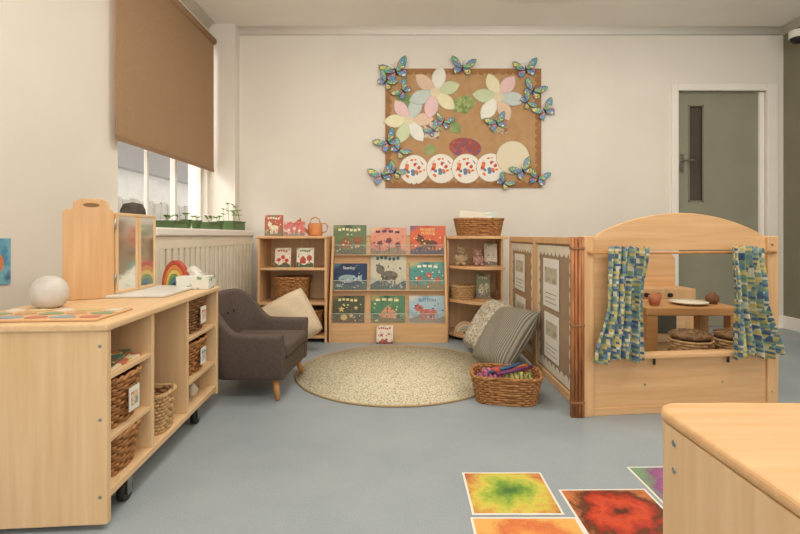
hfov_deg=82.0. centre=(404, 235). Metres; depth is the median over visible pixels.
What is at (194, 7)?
trim
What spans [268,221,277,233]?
picture
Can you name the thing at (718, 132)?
door
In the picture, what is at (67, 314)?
board
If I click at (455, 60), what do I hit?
butterfly
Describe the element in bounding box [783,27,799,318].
wall
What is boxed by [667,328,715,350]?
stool
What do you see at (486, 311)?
cushion
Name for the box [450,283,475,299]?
wicker basket
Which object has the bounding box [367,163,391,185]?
butterfly
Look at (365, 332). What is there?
book display
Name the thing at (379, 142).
butterfly
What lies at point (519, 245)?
fence panel
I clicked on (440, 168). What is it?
paper caterpillar
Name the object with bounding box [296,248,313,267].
picture book
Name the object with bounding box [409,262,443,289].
picture book
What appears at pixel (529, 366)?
stick
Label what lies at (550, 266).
poster
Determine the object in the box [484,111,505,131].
butterfly
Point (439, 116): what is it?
butterfly
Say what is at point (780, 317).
baseboard
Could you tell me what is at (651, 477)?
print
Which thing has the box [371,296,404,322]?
picture book
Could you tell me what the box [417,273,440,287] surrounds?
picture
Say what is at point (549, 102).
butterfly
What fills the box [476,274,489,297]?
picture book
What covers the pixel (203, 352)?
picture
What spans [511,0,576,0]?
recessed light
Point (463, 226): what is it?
wicker basket
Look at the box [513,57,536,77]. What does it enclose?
butterfly
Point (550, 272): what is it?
picture
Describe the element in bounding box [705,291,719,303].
pot
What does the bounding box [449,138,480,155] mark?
paper
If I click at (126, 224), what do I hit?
mirror glass
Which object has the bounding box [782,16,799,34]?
trim
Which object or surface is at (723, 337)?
basket
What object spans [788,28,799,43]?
security camera
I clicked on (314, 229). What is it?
watering can
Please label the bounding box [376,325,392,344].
picture book
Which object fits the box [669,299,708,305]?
plate
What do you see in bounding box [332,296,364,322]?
picture book
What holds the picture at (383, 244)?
attached to the picture book at (384, 241)
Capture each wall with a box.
[0,0,208,310]
[239,35,782,314]
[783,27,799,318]
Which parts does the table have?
leg, leg, leg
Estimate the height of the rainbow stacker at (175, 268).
0.124 m
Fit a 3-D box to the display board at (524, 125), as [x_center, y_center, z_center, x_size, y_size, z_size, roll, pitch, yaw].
[0.505,-0.935,3.989,1.350,1.030,0.014,0,0,0]
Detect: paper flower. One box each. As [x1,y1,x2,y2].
[383,100,433,142]
[409,66,459,118]
[472,74,522,120]
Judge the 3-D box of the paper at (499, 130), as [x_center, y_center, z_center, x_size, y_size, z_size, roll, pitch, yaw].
[0.800,-0.948,3.981,0.194,0.143,0.001,0,0,0]
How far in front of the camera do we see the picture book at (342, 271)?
3.56 m
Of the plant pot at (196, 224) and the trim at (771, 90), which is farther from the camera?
the trim at (771, 90)
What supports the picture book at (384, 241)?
on the book display
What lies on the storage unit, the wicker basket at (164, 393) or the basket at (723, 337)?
the wicker basket at (164, 393)
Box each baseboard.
[778,315,783,327]
[783,316,799,331]
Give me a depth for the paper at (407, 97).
3.98 m
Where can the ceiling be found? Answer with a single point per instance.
(238, 12)
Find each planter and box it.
[156,214,188,227]
[195,215,220,228]
[221,203,245,229]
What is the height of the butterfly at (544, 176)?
0.179 m
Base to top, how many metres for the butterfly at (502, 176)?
0.167 m
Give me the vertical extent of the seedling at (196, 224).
0.089 m
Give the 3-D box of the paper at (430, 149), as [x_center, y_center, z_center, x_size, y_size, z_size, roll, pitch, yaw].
[0.218,-0.749,3.981,0.098,0.094,0.001,0,0,0]
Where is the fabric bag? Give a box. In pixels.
[120,202,145,214]
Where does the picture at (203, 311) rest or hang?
attached to the wicker basket at (197, 307)
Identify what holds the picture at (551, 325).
attached to the poster at (551, 322)
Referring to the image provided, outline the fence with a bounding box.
[118,196,187,220]
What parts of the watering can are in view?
handle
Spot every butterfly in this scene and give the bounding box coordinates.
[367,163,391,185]
[372,127,394,152]
[377,69,398,90]
[379,56,406,80]
[387,159,406,179]
[390,137,411,158]
[391,78,411,99]
[423,120,440,136]
[436,112,454,128]
[451,56,475,75]
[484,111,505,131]
[496,172,514,189]
[509,156,532,180]
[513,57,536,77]
[519,90,537,108]
[524,77,547,99]
[529,168,550,186]
[531,97,554,120]
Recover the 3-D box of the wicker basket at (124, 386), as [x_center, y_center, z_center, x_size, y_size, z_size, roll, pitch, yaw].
[-0.975,0.484,1.384,0.316,0.151,0.250,0,0,-4]
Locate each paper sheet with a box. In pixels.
[459,210,484,217]
[485,212,497,217]
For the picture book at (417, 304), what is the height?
0.203 m
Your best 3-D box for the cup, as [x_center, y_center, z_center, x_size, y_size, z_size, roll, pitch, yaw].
[1.420,0.367,2.620,0.064,0.055,0.064,0,0,0]
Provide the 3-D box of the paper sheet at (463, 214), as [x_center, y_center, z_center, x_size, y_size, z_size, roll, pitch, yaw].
[0.525,-0.116,3.602,0.210,0.170,0.035,0,0,0]
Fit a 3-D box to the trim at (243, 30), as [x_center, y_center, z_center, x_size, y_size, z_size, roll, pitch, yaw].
[0.925,-1.772,3.973,4.730,0.055,0.055,0,0,0]
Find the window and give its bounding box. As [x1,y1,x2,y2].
[144,149,201,227]
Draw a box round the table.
[643,299,733,350]
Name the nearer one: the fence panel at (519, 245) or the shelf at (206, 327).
the shelf at (206, 327)
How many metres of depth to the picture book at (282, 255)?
3.50 m
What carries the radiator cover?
on the floor
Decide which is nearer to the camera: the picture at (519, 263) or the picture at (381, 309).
the picture at (519, 263)
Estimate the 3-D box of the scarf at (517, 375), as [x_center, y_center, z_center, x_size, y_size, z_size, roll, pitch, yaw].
[0.550,0.692,2.250,0.158,0.090,0.124,0,0,0]
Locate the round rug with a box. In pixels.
[295,345,479,406]
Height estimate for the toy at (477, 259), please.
0.132 m
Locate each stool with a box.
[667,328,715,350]
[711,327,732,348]
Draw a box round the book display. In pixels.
[329,235,447,342]
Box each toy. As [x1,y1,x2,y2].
[455,246,467,265]
[473,249,483,265]
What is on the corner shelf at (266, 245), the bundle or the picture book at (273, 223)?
the picture book at (273, 223)
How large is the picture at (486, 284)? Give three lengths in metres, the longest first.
0.081 x 0.077 x 0.001 m
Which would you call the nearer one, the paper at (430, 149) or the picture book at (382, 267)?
the picture book at (382, 267)
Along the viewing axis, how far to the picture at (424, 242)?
3.61 m
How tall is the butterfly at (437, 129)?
0.154 m
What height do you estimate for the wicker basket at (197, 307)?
0.151 m
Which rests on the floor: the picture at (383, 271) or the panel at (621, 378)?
the panel at (621, 378)
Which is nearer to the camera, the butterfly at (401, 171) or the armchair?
the armchair
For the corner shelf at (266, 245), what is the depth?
3.62 m
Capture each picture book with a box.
[265,215,282,235]
[275,248,290,267]
[283,221,304,235]
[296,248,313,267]
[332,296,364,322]
[333,225,366,254]
[333,263,366,289]
[370,228,405,254]
[370,255,405,289]
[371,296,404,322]
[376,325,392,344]
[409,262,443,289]
[409,296,444,322]
[410,226,445,254]
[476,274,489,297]
[484,244,496,264]
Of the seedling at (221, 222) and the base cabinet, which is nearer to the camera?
the base cabinet
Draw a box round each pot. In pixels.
[180,219,192,227]
[191,220,202,228]
[213,221,223,229]
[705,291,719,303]
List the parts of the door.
handle, vision panel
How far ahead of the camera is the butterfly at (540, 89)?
3.96 m
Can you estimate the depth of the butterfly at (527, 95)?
3.96 m
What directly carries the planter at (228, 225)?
on the radiator cover
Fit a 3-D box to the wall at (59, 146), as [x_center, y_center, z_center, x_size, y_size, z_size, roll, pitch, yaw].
[-1.740,-0.500,1.200,0.160,2.600,5.600,0,0,0]
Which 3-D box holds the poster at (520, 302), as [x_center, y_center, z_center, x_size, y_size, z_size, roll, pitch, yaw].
[0.767,0.510,3.060,0.003,0.220,0.260,0,0,0]
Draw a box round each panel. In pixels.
[509,237,533,365]
[534,237,569,400]
[579,213,784,416]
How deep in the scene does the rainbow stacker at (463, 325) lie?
3.55 m
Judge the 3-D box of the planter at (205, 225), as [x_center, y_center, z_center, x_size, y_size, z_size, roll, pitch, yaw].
[-1.380,-0.095,3.200,0.133,0.100,0.184,0,0,0]
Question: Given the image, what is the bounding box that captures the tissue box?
[176,266,214,288]
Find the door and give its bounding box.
[679,93,757,326]
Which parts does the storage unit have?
panel, panel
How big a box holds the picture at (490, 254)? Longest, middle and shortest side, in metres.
0.082 x 0.060 x 0.001 m
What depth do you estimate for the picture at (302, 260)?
3.50 m
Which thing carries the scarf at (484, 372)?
in the wicker basket at (512, 392)
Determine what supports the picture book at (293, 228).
on the corner shelf at (266, 245)
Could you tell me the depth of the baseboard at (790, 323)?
3.90 m
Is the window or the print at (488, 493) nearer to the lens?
the print at (488, 493)
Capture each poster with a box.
[515,253,524,291]
[515,294,525,308]
[543,258,558,311]
[544,311,558,365]
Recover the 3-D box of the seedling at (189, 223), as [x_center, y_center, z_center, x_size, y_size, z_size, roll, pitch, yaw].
[-1.370,-0.095,2.878,0.075,0.100,0.078,0,0,5]
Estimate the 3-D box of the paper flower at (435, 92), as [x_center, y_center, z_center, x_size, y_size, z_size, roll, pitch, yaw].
[0.255,-1.243,3.977,0.441,0.457,0.007,0,0,0]
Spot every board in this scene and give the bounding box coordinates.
[0,308,132,321]
[385,69,540,187]
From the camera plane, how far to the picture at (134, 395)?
1.39 m
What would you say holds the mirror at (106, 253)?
on the storage unit
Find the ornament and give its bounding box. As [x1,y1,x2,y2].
[28,275,69,308]
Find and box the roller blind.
[115,0,216,171]
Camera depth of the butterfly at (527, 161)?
3.96 m
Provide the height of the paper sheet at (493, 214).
0.181 m
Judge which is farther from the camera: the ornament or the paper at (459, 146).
the paper at (459, 146)
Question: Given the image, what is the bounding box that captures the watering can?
[297,217,327,235]
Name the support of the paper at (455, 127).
attached to the display board at (524, 125)
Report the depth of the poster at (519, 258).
3.05 m
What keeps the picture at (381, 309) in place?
attached to the picture book at (379, 304)
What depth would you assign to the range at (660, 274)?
3.13 m
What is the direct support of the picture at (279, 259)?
attached to the picture book at (282, 255)
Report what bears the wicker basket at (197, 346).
on the storage unit
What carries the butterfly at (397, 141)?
attached to the display board at (524, 125)
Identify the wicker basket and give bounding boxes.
[111,363,142,427]
[111,417,142,476]
[154,383,176,435]
[189,295,207,333]
[189,333,207,375]
[273,275,311,299]
[312,306,323,334]
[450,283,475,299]
[453,218,503,235]
[469,363,542,406]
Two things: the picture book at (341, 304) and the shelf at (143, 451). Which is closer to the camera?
the shelf at (143, 451)
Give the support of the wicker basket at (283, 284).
on the corner shelf at (266, 245)
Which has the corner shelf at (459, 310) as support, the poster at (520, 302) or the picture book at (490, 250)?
the picture book at (490, 250)
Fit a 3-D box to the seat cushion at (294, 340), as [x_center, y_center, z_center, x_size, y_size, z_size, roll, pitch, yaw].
[-0.755,0.570,2.459,0.380,0.070,0.374,0,0,2]
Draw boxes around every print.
[462,472,564,514]
[470,517,585,533]
[559,489,662,533]
[627,467,662,503]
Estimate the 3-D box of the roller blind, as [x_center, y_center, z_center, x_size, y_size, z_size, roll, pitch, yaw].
[-1.615,-1.103,3.225,0.056,1.130,1.310,0,0,0]
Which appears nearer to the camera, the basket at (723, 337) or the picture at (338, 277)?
the basket at (723, 337)
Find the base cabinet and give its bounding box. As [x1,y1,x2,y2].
[660,403,799,533]
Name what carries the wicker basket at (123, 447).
on the storage unit
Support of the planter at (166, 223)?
on the radiator cover
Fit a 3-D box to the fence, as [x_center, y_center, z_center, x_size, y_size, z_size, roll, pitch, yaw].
[-4.260,0.255,6.730,0.080,1.690,7.460,0,0,0]
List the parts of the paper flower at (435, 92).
flower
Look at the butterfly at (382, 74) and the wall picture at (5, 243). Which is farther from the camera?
the butterfly at (382, 74)
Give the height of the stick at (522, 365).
0.051 m
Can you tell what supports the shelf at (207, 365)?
attached to the storage unit
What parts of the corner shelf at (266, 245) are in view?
panel, shelf, shelf, panel, shelf, panel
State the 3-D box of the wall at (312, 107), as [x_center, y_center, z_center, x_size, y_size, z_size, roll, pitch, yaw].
[0.785,-0.500,4.060,5.210,2.600,0.120,0,0,0]
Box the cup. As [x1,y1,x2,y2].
[648,295,660,305]
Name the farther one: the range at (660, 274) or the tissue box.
the range at (660, 274)
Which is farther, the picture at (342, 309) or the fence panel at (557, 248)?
the picture at (342, 309)
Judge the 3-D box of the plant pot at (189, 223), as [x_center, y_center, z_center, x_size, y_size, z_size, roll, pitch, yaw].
[-1.370,-0.074,2.880,0.075,0.058,0.075,0,0,5]
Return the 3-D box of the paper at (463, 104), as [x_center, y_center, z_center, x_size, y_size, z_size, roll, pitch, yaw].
[0.504,-1.141,3.981,0.210,0.163,0.001,0,0,0]
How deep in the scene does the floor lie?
1.65 m
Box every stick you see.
[488,362,521,373]
[490,364,527,369]
[496,365,532,375]
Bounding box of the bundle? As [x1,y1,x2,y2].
[569,237,584,417]
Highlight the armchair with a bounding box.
[218,288,307,400]
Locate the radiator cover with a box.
[156,227,254,296]
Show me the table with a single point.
(701, 313)
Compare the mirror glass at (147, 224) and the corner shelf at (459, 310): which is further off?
the corner shelf at (459, 310)
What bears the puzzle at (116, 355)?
on the puzzle at (130, 356)
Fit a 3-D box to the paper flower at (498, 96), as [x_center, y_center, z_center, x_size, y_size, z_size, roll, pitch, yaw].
[0.810,-1.201,3.977,0.463,0.411,0.007,0,0,0]
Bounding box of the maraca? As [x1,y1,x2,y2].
[493,366,500,373]
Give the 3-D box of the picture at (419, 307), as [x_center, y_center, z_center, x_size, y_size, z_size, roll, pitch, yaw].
[0.160,0.576,3.509,0.171,0.129,0.001,0,-11,0]
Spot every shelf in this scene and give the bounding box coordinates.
[111,353,150,378]
[111,386,215,495]
[111,406,150,440]
[189,324,214,341]
[189,361,214,384]
[256,236,331,342]
[446,236,507,337]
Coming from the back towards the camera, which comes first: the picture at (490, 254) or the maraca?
the picture at (490, 254)
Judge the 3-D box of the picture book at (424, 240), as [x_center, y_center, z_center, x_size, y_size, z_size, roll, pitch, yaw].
[0.180,0.033,3.624,0.280,0.227,0.056,0,0,0]
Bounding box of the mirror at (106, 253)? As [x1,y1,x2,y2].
[62,199,191,299]
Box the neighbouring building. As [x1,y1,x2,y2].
[118,141,187,206]
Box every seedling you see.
[180,213,192,227]
[190,215,202,228]
[213,216,223,229]
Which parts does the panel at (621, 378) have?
post, rail, curtain rod, window sill, post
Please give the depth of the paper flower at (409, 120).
3.98 m
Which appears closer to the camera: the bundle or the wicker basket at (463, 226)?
the bundle
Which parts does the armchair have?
leg, seat, leg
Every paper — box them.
[396,93,410,106]
[424,120,440,139]
[425,144,435,154]
[449,121,460,133]
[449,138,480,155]
[453,95,474,113]
[487,118,508,134]
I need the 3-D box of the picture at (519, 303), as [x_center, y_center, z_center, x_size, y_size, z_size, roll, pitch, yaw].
[0.766,0.475,3.060,0.001,0.070,0.198,0,0,0]
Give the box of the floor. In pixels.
[0,327,799,533]
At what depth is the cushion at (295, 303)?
3.15 m
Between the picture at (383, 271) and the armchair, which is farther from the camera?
the picture at (383, 271)
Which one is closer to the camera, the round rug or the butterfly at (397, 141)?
the round rug
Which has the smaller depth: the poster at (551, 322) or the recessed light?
the poster at (551, 322)
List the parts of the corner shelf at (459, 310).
panel, shelf, panel, shelf, shelf, panel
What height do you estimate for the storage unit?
0.563 m
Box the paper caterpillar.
[399,141,528,187]
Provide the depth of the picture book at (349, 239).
3.62 m
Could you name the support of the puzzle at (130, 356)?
on the storage unit
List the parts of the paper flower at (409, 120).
flower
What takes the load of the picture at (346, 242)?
attached to the picture book at (349, 239)
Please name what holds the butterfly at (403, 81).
attached to the display board at (524, 125)
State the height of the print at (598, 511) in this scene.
0.002 m
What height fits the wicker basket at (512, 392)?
0.139 m
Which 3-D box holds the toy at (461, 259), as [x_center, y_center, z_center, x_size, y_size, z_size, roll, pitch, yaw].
[0.437,0.153,3.583,0.103,0.154,0.101,0,0,10]
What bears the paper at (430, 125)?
attached to the display board at (524, 125)
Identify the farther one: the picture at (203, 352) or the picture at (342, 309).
the picture at (342, 309)
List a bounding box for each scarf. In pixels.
[476,367,503,377]
[503,369,533,379]
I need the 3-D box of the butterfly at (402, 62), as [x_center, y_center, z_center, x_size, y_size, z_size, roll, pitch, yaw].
[-0.104,-1.430,3.962,0.248,0.246,0.020,0,0,0]
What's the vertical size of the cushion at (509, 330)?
0.336 m
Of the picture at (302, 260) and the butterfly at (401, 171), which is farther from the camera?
the butterfly at (401, 171)
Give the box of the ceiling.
[195,0,799,25]
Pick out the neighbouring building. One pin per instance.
(130, 158)
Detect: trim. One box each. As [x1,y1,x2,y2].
[181,0,215,28]
[237,26,782,34]
[671,84,777,285]
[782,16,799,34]
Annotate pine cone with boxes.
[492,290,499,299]
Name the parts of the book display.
panel, panel, panel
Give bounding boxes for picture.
[0,238,10,284]
[131,389,137,405]
[202,309,205,319]
[202,349,205,360]
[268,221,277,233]
[277,255,288,265]
[300,255,311,263]
[336,275,361,286]
[339,306,357,319]
[340,236,362,248]
[376,264,397,285]
[377,238,400,251]
[378,306,396,317]
[415,303,436,319]
[416,234,437,251]
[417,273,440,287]
[479,283,488,292]
[487,251,493,260]
[516,260,522,272]
[516,300,523,308]
[545,267,556,284]
[546,320,556,340]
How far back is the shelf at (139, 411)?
1.40 m
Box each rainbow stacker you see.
[162,260,188,284]
[454,321,470,332]
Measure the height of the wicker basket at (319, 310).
0.189 m
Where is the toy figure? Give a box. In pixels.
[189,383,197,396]
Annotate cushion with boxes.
[238,330,306,357]
[262,288,322,337]
[463,299,511,349]
[472,306,539,363]
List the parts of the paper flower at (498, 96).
flower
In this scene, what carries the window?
in the wall at (59, 146)
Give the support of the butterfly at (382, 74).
attached to the display board at (524, 125)
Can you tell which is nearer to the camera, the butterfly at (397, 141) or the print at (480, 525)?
the print at (480, 525)
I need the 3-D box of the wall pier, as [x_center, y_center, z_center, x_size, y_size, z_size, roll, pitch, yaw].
[-1.550,-0.500,3.950,0.220,2.600,0.100,0,0,0]
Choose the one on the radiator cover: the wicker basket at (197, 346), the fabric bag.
the fabric bag
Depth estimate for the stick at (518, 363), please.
2.26 m
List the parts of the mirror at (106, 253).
mirror panel, mirror panel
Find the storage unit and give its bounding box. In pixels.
[0,286,219,528]
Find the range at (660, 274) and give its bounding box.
[643,254,695,350]
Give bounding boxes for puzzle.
[111,349,130,365]
[111,353,141,370]
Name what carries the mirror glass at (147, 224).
on the mirror at (106, 253)
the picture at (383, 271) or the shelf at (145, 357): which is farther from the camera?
the picture at (383, 271)
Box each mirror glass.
[118,216,135,289]
[141,218,153,285]
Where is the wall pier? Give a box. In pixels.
[209,24,238,221]
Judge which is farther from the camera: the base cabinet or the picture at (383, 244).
the picture at (383, 244)

